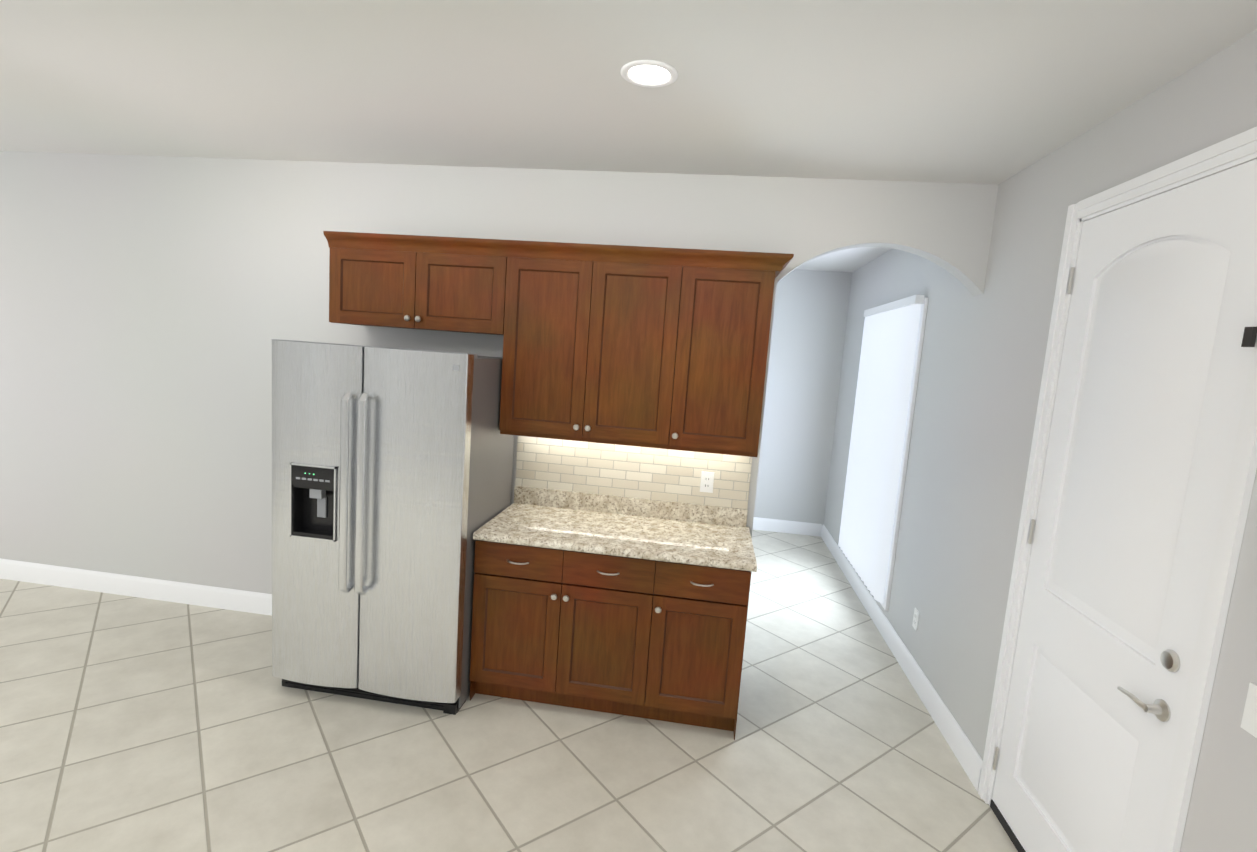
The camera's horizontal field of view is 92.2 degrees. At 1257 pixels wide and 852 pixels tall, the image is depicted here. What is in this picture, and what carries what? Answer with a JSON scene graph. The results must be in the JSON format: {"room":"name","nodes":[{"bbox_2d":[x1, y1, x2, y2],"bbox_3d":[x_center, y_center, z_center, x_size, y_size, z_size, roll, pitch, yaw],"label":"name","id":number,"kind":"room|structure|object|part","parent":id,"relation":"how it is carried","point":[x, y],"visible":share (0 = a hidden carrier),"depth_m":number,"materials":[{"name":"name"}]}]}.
{"room":"kitchen","nodes":[
{"label":"kitchen","id":0,"kind":"room"},
{"bbox_2d":[0,151,998,593],"bbox_3d":[-1.800,-0.148,3.716,7.220,2.790,0.120,5,7,7],"label":"wall","id":1,"kind":"structure","parent":0,"point":[150,307],"depth_m":3.71,"materials":[{"name":"paint"}]},
{"bbox_2d":[0,558,271,615],"bbox_3d":[-3.548,1.031,4.020,3.649,0.135,0.016,5,7,7],"label":"baseboard","id":2,"kind":"structure","parent":1,"relation":"attached to","point":[169,591],"depth_m":3.97,"materials":[{"name":"white wood"}]},
{"bbox_2d":[327,239,502,334],"bbox_3d":[-1.093,-0.738,3.323,0.975,0.415,0.328,5,7,7],"label":"upper cabinet","id":3,"kind":"object","parent":1,"relation":"attached to","point":[422,286],"depth_m":3.16,"materials":[{"name":"brown wood"}]},
{"bbox_2d":[499,247,698,450],"bbox_3d":[-0.153,-0.408,3.233,0.963,0.915,0.328,5,7,7],"label":"upper cabinet","id":4,"kind":"object","parent":1,"relation":"attached to","point":[655,347],"depth_m":3.08,"materials":[{"name":"brown wood"}]},
{"bbox_2d":[515,436,751,508],"bbox_3d":[0.013,0.226,3.446,1.344,0.366,0.008,5,7,7],"label":"tile backsplash","id":5,"kind":"structure","parent":1,"relation":"attached to","point":[621,470],"depth_m":3.44,"materials":[{"name":"beige tile"}]},
{"bbox_2d":[700,471,713,492],"bbox_3d":[0.440,0.315,3.389,0.072,0.116,0.008,5,7,7],"label":"outlet","id":6,"kind":"object","parent":5,"relation":"attached to","point":[707,481],"visible":1,"depth_m":3.39,"materials":[{"name":"white plastic"}]},
{"bbox_2d":[683,259,778,454],"bbox_3d":[0.447,-0.356,3.157,0.514,0.915,0.328,5,7,7],"label":"upper cabinet","id":7,"kind":"object","parent":1,"relation":"attached to","point":[733,304],"depth_m":2.99,"materials":[{"name":"brown wood"}]},
{"bbox_2d":[0,529,1017,851],"bbox_3d":[-2.005,1.423,2.694,7.340,0.100,8.940,5,7,7],"label":"floor","id":8,"kind":"structure","parent":0,"point":[136,725],"depth_m":2.70,"materials":[{"name":"tile"}]},
{"bbox_2d":[272,339,513,714],"bbox_3d":[-1.217,0.473,3.201,0.968,1.769,0.808,5,7,7],"label":"fridge","id":9,"kind":"object","parent":8,"relation":"on","point":[392,469],"visible":1,"depth_m":2.86,"materials":[{"name":"grey metal"}]},
{"bbox_2d":[470,540,673,719],"bbox_3d":[-0.270,0.989,3.268,0.963,0.864,0.603,5,7,7],"label":"base cabinet","id":10,"kind":"object","parent":8,"relation":"on","point":[648,639],"depth_m":2.97,"materials":[{"name":"brown wood"}]},
{"bbox_2d":[473,486,756,571],"bbox_3d":[-0.038,0.511,3.167,1.362,0.136,0.633,5,7,7],"label":"countertop","id":11,"kind":"structure","parent":10,"relation":"on","point":[682,533],"depth_m":3.19,"materials":[{"name":"stone"}]},
{"bbox_2d":[660,563,750,739],"bbox_3d":[0.329,1.041,3.192,0.514,0.864,0.603,5,7,7],"label":"base cabinet","id":12,"kind":"object","parent":8,"relation":"on","point":[706,626],"depth_m":2.89,"materials":[{"name":"brown wood"}]},
{"bbox_2d":[0,0,1256,271],"bbox_3d":[-1.801,-1.438,2.341,7.340,0.100,8.940,5,7,7],"label":"ceiling","id":13,"kind":"structure","parent":0,"point":[952,90],"depth_m":2.20,"materials":[{"name":"paint"}]},
{"bbox_2d":[620,60,677,87],"bbox_3d":[0.071,-1.220,2.100,0.200,0.007,0.200,5,7,7],"label":"recessed light","id":14,"kind":"object","parent":13,"relation":"in","point":[648,73],"visible":0.98,"depth_m":2.09,"materials":[{"name":"white plastic"}]},
{"bbox_2d":[754,269,851,524],"bbox_3d":[1.061,-0.295,6.559,2.540,2.790,0.120,5,7,7],"label":"wall","id":15,"kind":"structure","parent":0,"point":[806,349],"depth_m":6.39,"materials":[{"name":"paint"}]},
{"bbox_2d":[753,517,821,536],"bbox_3d":[0.950,1.026,6.655,2.281,0.135,0.016,5,7,7],"label":"baseboard","id":16,"kind":"structure","parent":15,"relation":"attached to","point":[791,527],"depth_m":6.55,"materials":[{"name":"white wood"}]},
{"bbox_2d":[824,30,1256,851],"bbox_3d":[1.665,0.303,2.066,0.120,2.790,8.940,5,7,7],"label":"wall","id":17,"kind":"structure","parent":0,"point":[982,360],"depth_m":2.79,"materials":[{"name":"paint"}]},
{"bbox_2d":[821,524,982,790],"bbox_3d":[1.504,1.611,2.237,0.016,0.135,8.698,5,7,7],"label":"baseboard","id":18,"kind":"structure","parent":17,"relation":"attached to","point":[968,757],"depth_m":3.50,"materials":[{"name":"white wood"}]},
{"bbox_2d":[880,297,928,610],"bbox_3d":[1.943,0.142,4.714,0.019,2.120,1.395,5,7,7],"label":"nook window","id":19,"kind":"structure","parent":17,"relation":"in","point":[912,398],"depth_m":4.04,"materials":[{"name":"white"}]},
{"bbox_2d":[838,295,924,603],"bbox_3d":[1.905,0.118,4.704,0.053,2.105,1.340,5,7,7],"label":"vertical blinds","id":20,"kind":"object","parent":19,"relation":"attached to","point":[888,349],"visible":1,"depth_m":4.50,"materials":[{"name":"white"}]},
{"bbox_2d":[912,608,919,630],"bbox_3d":[1.723,1.159,3.628,0.008,0.116,0.072,5,7,7],"label":"outlet","id":21,"kind":"object","parent":17,"relation":"attached to","point":[915,618],"visible":1,"depth_m":3.62,"materials":[{"name":"white plastic"}]},
{"bbox_2d":[978,126,1256,851],"bbox_3d":[1.633,0.444,2.026,0.150,2.516,1.002,5,7,7],"label":"door frame","id":22,"kind":"structure","parent":17,"relation":"attached to","point":[1233,151],"depth_m":1.67,"materials":[{"name":"white wood"}]},
{"bbox_3d":[1.556,-0.223,1.514,0.012,0.050,0.024,5,7,7],"label":"contact on the door jamb trim","id":23,"kind":"part","parent":22,"relation":"part of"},
{"bbox_2d":[990,159,1256,851],"bbox_3d":[1.587,0.475,2.045,0.096,2.438,0.868,5,7,7],"label":"door","id":24,"kind":"structure","parent":17,"relation":"in","point":[1154,371],"depth_m":1.93,"materials":[{"name":"white wood"}]},
{"bbox_2d":[1241,682,1256,737],"bbox_3d":[1.482,0.680,1.403,0.010,0.116,0.118,5,7,7],"label":"light switch","id":25,"kind":"object","parent":17,"relation":"attached to","point":[1249,722],"visible":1,"depth_m":1.44,"materials":[{"name":"white plastic"}]}
]}

